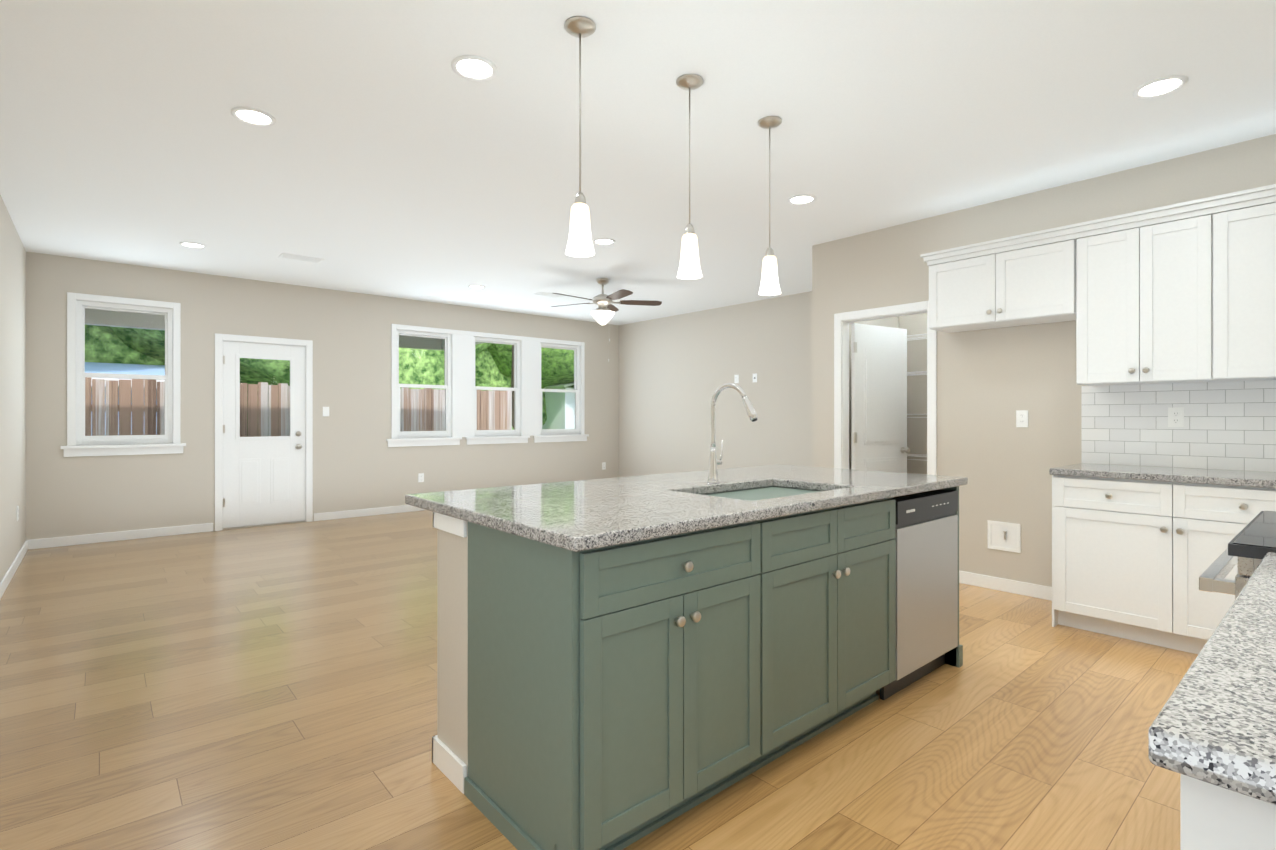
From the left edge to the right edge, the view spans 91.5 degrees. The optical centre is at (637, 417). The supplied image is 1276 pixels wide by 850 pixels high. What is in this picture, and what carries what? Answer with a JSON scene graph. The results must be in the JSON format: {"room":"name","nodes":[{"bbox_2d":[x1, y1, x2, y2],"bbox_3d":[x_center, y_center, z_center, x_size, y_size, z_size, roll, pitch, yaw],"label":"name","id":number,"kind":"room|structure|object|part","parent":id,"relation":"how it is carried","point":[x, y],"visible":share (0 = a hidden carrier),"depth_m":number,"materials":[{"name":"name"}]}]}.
{"room":"kitchen","nodes":[
{"label":"kitchen","id":0,"kind":"room"},
{"bbox_2d":[0,195,25,581],"bbox_3d":[-2.202,-0.156,1.644,0.140,2.750,10.690,0,0,-41],"label":"wall","id":1,"kind":"structure","parent":0,"point":[12,382],"depth_m":4.85,"materials":[{"name":"beige paint"}]},
{"bbox_2d":[0,539,31,598],"bbox_3d":[-2.188,1.174,1.747,0.017,0.090,10.549,0,0,-41],"label":"baseboard","id":2,"kind":"structure","parent":1,"relation":"attached to","point":[27,545],"depth_m":4.84,"materials":[{"name":"white wood"}]},
{"bbox_2d":[26,252,618,539],"bbox_3d":[-3.026,-0.154,8.088,7.320,2.750,0.140,0,0,-41],"label":"wall","id":3,"kind":"structure","parent":0,"point":[358,463],"depth_m":7.13,"materials":[{"name":"beige paint"}]},
{"bbox_2d":[32,523,212,548],"bbox_3d":[-5.084,1.176,6.206,1.405,0.090,0.016,0,0,-41],"label":"baseboard","id":4,"kind":"structure","parent":3,"relation":"attached to","point":[207,527],"depth_m":6.16,"materials":[{"name":"white wood"}]},
{"bbox_2d":[223,341,304,529],"bbox_3d":[-4.202,0.197,7.009,0.807,2.048,0.156,0,0,-41],"label":"exterior door","id":5,"kind":"structure","parent":3,"relation":"in","point":[263,481],"depth_m":6.98,"materials":[{"name":"white wood"}]},
{"bbox_3d":[-4.208,-0.219,7.017,0.506,0.880,0.006,0,0,-41],"label":"glass","id":6,"kind":"part","parent":5,"relation":"part of","materials":[{"name":"clear glass"}]},
{"bbox_2d":[215,333,312,530],"bbox_3d":[-4.227,0.160,7.038,0.954,2.122,0.154,0,0,-41],"label":"door frame","id":7,"kind":"structure","parent":3,"relation":"attached to","point":[306,344],"depth_m":6.91,"materials":[{"name":"white wood"}]},
{"bbox_2d":[323,407,328,415],"bbox_3d":[-3.711,-0.069,7.397,0.072,0.116,0.008,0,0,-41],"label":"light switch","id":8,"kind":"object","parent":3,"relation":"attached to","point":[325,411],"visible":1,"depth_m":7.39,"materials":[{"name":"white plastic"}]},
{"bbox_2d":[314,505,425,520],"bbox_3d":[-2.069,1.176,8.811,4.605,0.090,0.016,0,0,-41],"label":"baseboard","id":9,"kind":"structure","parent":3,"relation":"attached to","point":[403,508],"depth_m":7.67,"materials":[{"name":"white wood"}]},
{"bbox_2d":[418,473,423,481],"bbox_3d":[-2.841,0.791,8.149,0.072,0.116,0.008,0,0,-41],"label":"outlet","id":10,"kind":"object","parent":3,"relation":"attached to","point":[420,477],"visible":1,"depth_m":8.14,"materials":[{"name":"white plastic"}]},
{"bbox_2d":[602,462,605,469],"bbox_3d":[-0.556,0.792,10.124,0.072,0.116,0.008,0,0,-41],"label":"outlet","id":11,"kind":"object","parent":3,"relation":"attached to","point":[603,465],"visible":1,"depth_m":10.12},
{"bbox_2d":[0,510,1197,849],"bbox_3d":[0.469,1.280,4.043,7.320,0.120,10.830,0,0,-41],"label":"floor","id":12,"kind":"structure","parent":0,"point":[262,688],"depth_m":2.46,"materials":[{"name":"brown wood"}]},
{"bbox_2d":[405,483,967,849],"bbox_3d":[0.380,0.777,2.692,2.321,0.886,1.079,0,0,-41],"label":"kitchen island","id":13,"kind":"object","parent":12,"relation":"on","point":[623,663],"depth_m":1.91,"materials":[{"name":"green wood"}]},
{"bbox_2d":[405,464,967,546],"bbox_3d":[0.365,0.325,2.718,2.350,0.060,1.130,0,0,-41],"label":"island countertop","id":14,"kind":"structure","parent":13,"relation":"on","point":[580,513],"depth_m":2.23,"materials":[{"name":"grey stone"}]},
{"bbox_2d":[705,383,757,482],"bbox_3d":[0.426,0.072,2.739,0.095,0.447,0.275,0,0,-41],"label":"faucet","id":15,"kind":"object","parent":14,"relation":"on","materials":[{"name":"silver metal"}]},
{"bbox_2d":[701,486,815,494],"bbox_3d":[0.526,0.438,2.593,0.770,0.211,0.500,0,0,-41],"label":"sink","id":16,"kind":"object","parent":14,"relation":"in","point":[736,490],"depth_m":2.81,"materials":[{"name":"metal"}]},
{"bbox_2d":[880,489,957,699],"bbox_3d":[1.134,0.789,3.055,0.606,0.862,0.597,0,0,-41],"label":"dishwasher","id":17,"kind":"object","parent":13,"relation":"in","point":[925,523],"depth_m":2.81,"materials":[{"name":"silver metal"}]},
{"bbox_2d":[1052,507,1248,652],"bbox_3d":[2.968,0.777,3.395,0.661,0.884,1.073,0,0,-41],"label":"base cabinet","id":18,"kind":"object","parent":12,"relation":"on","point":[1137,551],"depth_m":3.32,"materials":[{"name":"white wood"}]},
{"bbox_2d":[1049,463,1275,522],"bbox_3d":[2.621,0.313,2.700,2.092,0.036,1.676,0,0,-41],"label":"countertop","id":19,"kind":"structure","parent":18,"relation":"on","point":[1215,495],"depth_m":3.25,"materials":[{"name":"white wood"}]},
{"bbox_2d":[1180,779,1275,849],"bbox_3d":[0.989,0.776,0.593,0.707,0.884,0.620,0,0,-41],"label":"base cabinet","id":20,"kind":"object","parent":12,"relation":"on","point":[1209,820],"depth_m":0.57,"materials":[{"name":"white wood"}]},
{"bbox_2d":[1148,552,1275,810],"bbox_3d":[1.141,0.313,0.737,1.183,0.036,0.640,0,0,-41],"label":"countertop","id":21,"kind":"structure","parent":20,"relation":"on","point":[1216,730],"depth_m":0.63,"materials":[{"name":"grey stone"}]},
{"bbox_2d":[1199,511,1275,598],"bbox_3d":[1.839,0.689,1.420,0.758,1.060,0.748,0,0,-41],"label":"range","id":22,"kind":"object","parent":12,"relation":"on","point":[1252,543],"visible":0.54,"depth_m":1.45,"materials":[{"name":"silver metal"}]},
{"bbox_2d":[0,0,1275,324],"bbox_3d":[0.469,-1.590,4.044,7.320,0.120,10.830,0,0,-41],"label":"ceiling","id":23,"kind":"structure","parent":0,"point":[390,154],"depth_m":3.27,"materials":[{"name":"paint"}]},
{"bbox_2d":[179,242,205,247],"bbox_3d":[-3.944,-1.525,5.511,0.196,0.008,0.196,0,0,-41],"label":"recessed light","id":24,"kind":"object","parent":23,"relation":"in","point":[192,245],"visible":0.98,"depth_m":5.50,"materials":[{"name":"white plastic"}]},
{"bbox_2d":[231,107,275,125],"bbox_3d":[-1.953,-1.526,3.161,0.196,0.008,0.196,0,0,-41],"label":"recessed light","id":25,"kind":"object","parent":23,"relation":"in","point":[253,116],"visible":1,"depth_m":3.16,"materials":[{"name":"white plastic"}]},
{"bbox_2d":[279,253,324,262],"bbox_3d":[-3.223,-1.524,5.962,0.360,0.010,0.170,0,0,-41],"label":"ceiling vent","id":26,"kind":"object","parent":23,"relation":"in","point":[299,257],"visible":0.98,"depth_m":5.94,"materials":[{"name":"white metal"}]},
{"bbox_2d":[451,55,497,80],"bbox_3d":[-0.716,-1.526,2.723,0.196,0.008,0.196,0,0,-41],"label":"recessed light","id":27,"kind":"object","parent":23,"relation":"in","point":[473,68],"visible":1,"depth_m":2.72,"materials":[{"name":"white plastic"}]},
{"bbox_2d":[534,292,564,297],"bbox_3d":[-1.100,-1.523,7.757,0.360,0.010,0.170,0,0,-41],"label":"ceiling vent","id":28,"kind":"object","parent":23,"relation":"in","point":[549,294],"visible":1,"depth_m":7.75,"materials":[{"name":"white metal"}]},
{"bbox_2d":[564,16,595,256],"bbox_3d":[-0.226,-1.085,2.432,0.124,0.890,0.124,0,0,-41],"label":"pendant light","id":29,"kind":"object","parent":23,"relation":"hanging from","point":[579,244],"visible":1,"depth_m":2.41,"materials":[{"name":"white glass"}]},
{"bbox_3d":[-0.226,-0.736,2.432,0.116,0.190,0.116,0,0,-41],"label":"pendant shade","id":30,"kind":"part","parent":29,"relation":"part of","materials":[{"name":"white glass"}]},
{"bbox_2d":[593,238,614,244],"bbox_3d":[-0.294,-1.525,5.401,0.196,0.008,0.196,0,0,-41],"label":"recessed light","id":31,"kind":"object","parent":23,"relation":"in","point":[603,241],"visible":0.98,"depth_m":5.40,"materials":[{"name":"white plastic"}]},
{"bbox_2d":[551,278,661,361],"bbox_3d":[-0.414,-1.074,6.855,1.246,0.910,1.273,0,0,-41],"label":"ceiling fan","id":32,"kind":"object","parent":23,"relation":"hanging from","point":[604,312],"visible":1,"depth_m":6.83,"materials":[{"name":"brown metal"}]},
{"bbox_3d":[-0.391,-1.093,6.890,0.270,0.142,0.270,0,0,-41],"label":"lamp shade","id":33,"kind":"part","parent":32,"relation":"part of","materials":[{"name":"white glass"}]},
{"bbox_2d":[676,74,702,279],"bbox_3d":[0.235,-1.085,2.831,0.124,0.890,0.124,0,0,-41],"label":"pendant light","id":34,"kind":"object","parent":23,"relation":"hanging from","point":[689,267],"visible":1,"depth_m":2.80,"materials":[{"name":"white glass"}]},
{"bbox_3d":[0.235,-0.735,2.831,0.116,0.190,0.116,0,0,-41],"label":"pendant shade","id":35,"kind":"part","parent":34,"relation":"part of","materials":[{"name":"white glass"}]},
{"bbox_2d":[758,116,781,295],"bbox_3d":[0.682,-1.085,3.217,0.124,0.890,0.124,0,0,-41],"label":"pendant light","id":36,"kind":"object","parent":23,"relation":"hanging from","point":[769,286],"visible":1,"depth_m":3.19,"materials":[{"name":"white glass"}]},
{"bbox_3d":[0.682,-0.735,3.217,0.116,0.190,0.116,0,0,-41],"label":"pendant shade","id":37,"kind":"part","parent":36,"relation":"part of","materials":[{"name":"white glass"}]},
{"bbox_2d":[787,194,815,204],"bbox_3d":[1.148,-1.525,4.360,0.196,0.008,0.196,0,0,-41],"label":"recessed light","id":38,"kind":"object","parent":23,"relation":"in","point":[801,199],"visible":1,"depth_m":4.36,"materials":[{"name":"white plastic"}]},
{"bbox_2d":[1133,75,1187,98],"bbox_3d":[2.415,-1.526,2.878,0.196,0.008,0.196,0,0,-41],"label":"recessed light","id":39,"kind":"object","parent":23,"relation":"in","point":[1162,86],"visible":1,"depth_m":2.87,"materials":[{"name":"white plastic"}]},
{"bbox_2d":[619,291,811,476],"bbox_3d":[1.355,-0.154,8.510,0.140,2.750,4.950,0,0,-41],"label":"wall","id":40,"kind":"structure","parent":0,"point":[676,372],"depth_m":8.67,"materials":[{"name":"beige paint"}]},
{"bbox_2d":[734,375,738,382],"bbox_3d":[1.334,-0.519,8.419,0.008,0.116,0.072,0,0,-41],"label":"outlet","id":41,"kind":"object","parent":40,"relation":"attached to","point":[736,378],"visible":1,"depth_m":8.41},
{"bbox_2d":[753,373,756,381],"bbox_3d":[1.537,-0.519,8.185,0.007,0.116,0.072,0,0,-41],"label":"outlet","id":42,"kind":"object","parent":40,"relation":"attached to","point":[755,377],"visible":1,"depth_m":8.17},
{"bbox_2d":[849,317,898,468],"bbox_3d":[2.327,-0.154,6.145,1.760,2.750,0.100,0,0,-41],"label":"wall","id":43,"kind":"structure","parent":0,"point":[893,322],"depth_m":5.77,"materials":[{"name":"beige paint"}]},
{"bbox_2d":[899,313,926,473],"bbox_3d":[3.935,-0.155,5.004,0.100,2.750,3.730,0,0,-41],"label":"wall","id":44,"kind":"structure","parent":0,"point":[915,324],"depth_m":6.24,"materials":[{"name":"beige paint"}]},
{"bbox_2d":[907,333,926,460],"bbox_3d":[2.944,0.120,5.790,0.361,1.807,1.239,0,0,-41],"label":"wire shelf","id":45,"kind":"object","parent":44,"relation":"attached to","point":[914,374],"visible":0.15,"depth_m":5.93,"materials":[{"name":"white metal"}]},
{"bbox_2d":[812,134,1275,586],"bbox_3d":[2.843,-0.155,4.126,0.100,2.750,3.830,0,0,-41],"label":"wall","id":46,"kind":"structure","parent":0,"point":[990,382],"depth_m":4.38,"materials":[{"name":"beige paint"}]},
{"bbox_2d":[851,323,909,472],"bbox_3d":[2.179,0.197,5.539,0.718,2.022,0.212,0,0,-41],"label":"pantry door","id":47,"kind":"structure","parent":46,"relation":"in","point":[878,398],"depth_m":5.52,"materials":[{"name":"white wood"}]},
{"bbox_2d":[834,301,936,474],"bbox_3d":[2.023,0.164,5.076,0.133,2.112,0.864,0,0,-41],"label":"door frame","id":48,"kind":"structure","parent":46,"relation":"attached to","point":[842,321],"depth_m":5.25,"materials":[{"name":"white wood"}]},
{"bbox_2d":[924,232,1075,332],"bbox_3d":[2.481,-0.870,4.203,0.341,0.480,0.880,0,0,-41],"label":"upper cabinet","id":49,"kind":"object","parent":46,"relation":"attached to","point":[1025,282],"depth_m":4.06,"materials":[{"name":"white wood"}]},
{"bbox_2d":[987,520,1020,552],"bbox_3d":[2.562,0.835,4.359,0.020,0.200,0.210,0,0,-41],"label":"outlet box","id":50,"kind":"object","parent":46,"relation":"attached to","point":[1004,536],"visible":1,"depth_m":4.36,"materials":[{"name":"white plastic"}]},
{"bbox_2d":[959,571,1051,600],"bbox_3d":[2.567,1.175,4.357,0.013,0.090,0.910,0,0,-41],"label":"baseboard","id":51,"kind":"structure","parent":46,"relation":"attached to","point":[1013,586],"depth_m":4.34,"materials":[{"name":"white wood"}]},
{"bbox_2d":[1016,410,1027,426],"bbox_3d":[2.641,0.010,4.276,0.008,0.116,0.072,0,0,-41],"label":"outlet","id":52,"kind":"object","parent":46,"relation":"attached to","point":[1021,418],"visible":1,"depth_m":4.27,"materials":[{"name":"white plastic"}]},
{"bbox_2d":[1060,208,1191,385],"bbox_3d":[2.969,-0.655,3.637,0.341,0.910,0.735,0,0,-41],"label":"upper cabinet","id":53,"kind":"object","parent":46,"relation":"attached to","point":[1183,292],"depth_m":3.54,"materials":[{"name":"white wood"}]},
{"bbox_2d":[1081,380,1275,471],"bbox_3d":[3.412,0.047,3.383,0.008,0.494,1.673,0,0,-41],"label":"tile backsplash","id":54,"kind":"structure","parent":46,"relation":"attached to","point":[1229,425],"depth_m":3.63,"materials":[{"name":"white tile"}]},
{"bbox_2d":[1168,407,1183,426],"bbox_3d":[3.164,0.000,3.657,0.008,0.116,0.072,0,0,-41],"label":"outlet","id":55,"kind":"object","parent":54,"relation":"attached to","point":[1175,416],"visible":1,"depth_m":3.65,"materials":[{"name":"white plastic"}]},
{"bbox_2d":[1192,192,1275,382],"bbox_3d":[3.370,-0.655,3.174,0.341,0.910,0.730,0,0,-41],"label":"upper cabinet","id":56,"kind":"object","parent":46,"relation":"attached to","point":[1234,241],"depth_m":3.23,"materials":[{"name":"white wood"}]},
{"label":"outside","id":57,"kind":"structure","parent":0,"visible":0},
{"bbox_2d":[85,308,574,436],"bbox_3d":[-19.878,-7.440,34.399,75.000,18.894,61.710,0,0,-41],"label":"backyard view","id":58,"kind":"object","parent":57,"point":[487,355],"depth_m":11.48,"materials":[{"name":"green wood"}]}
]}

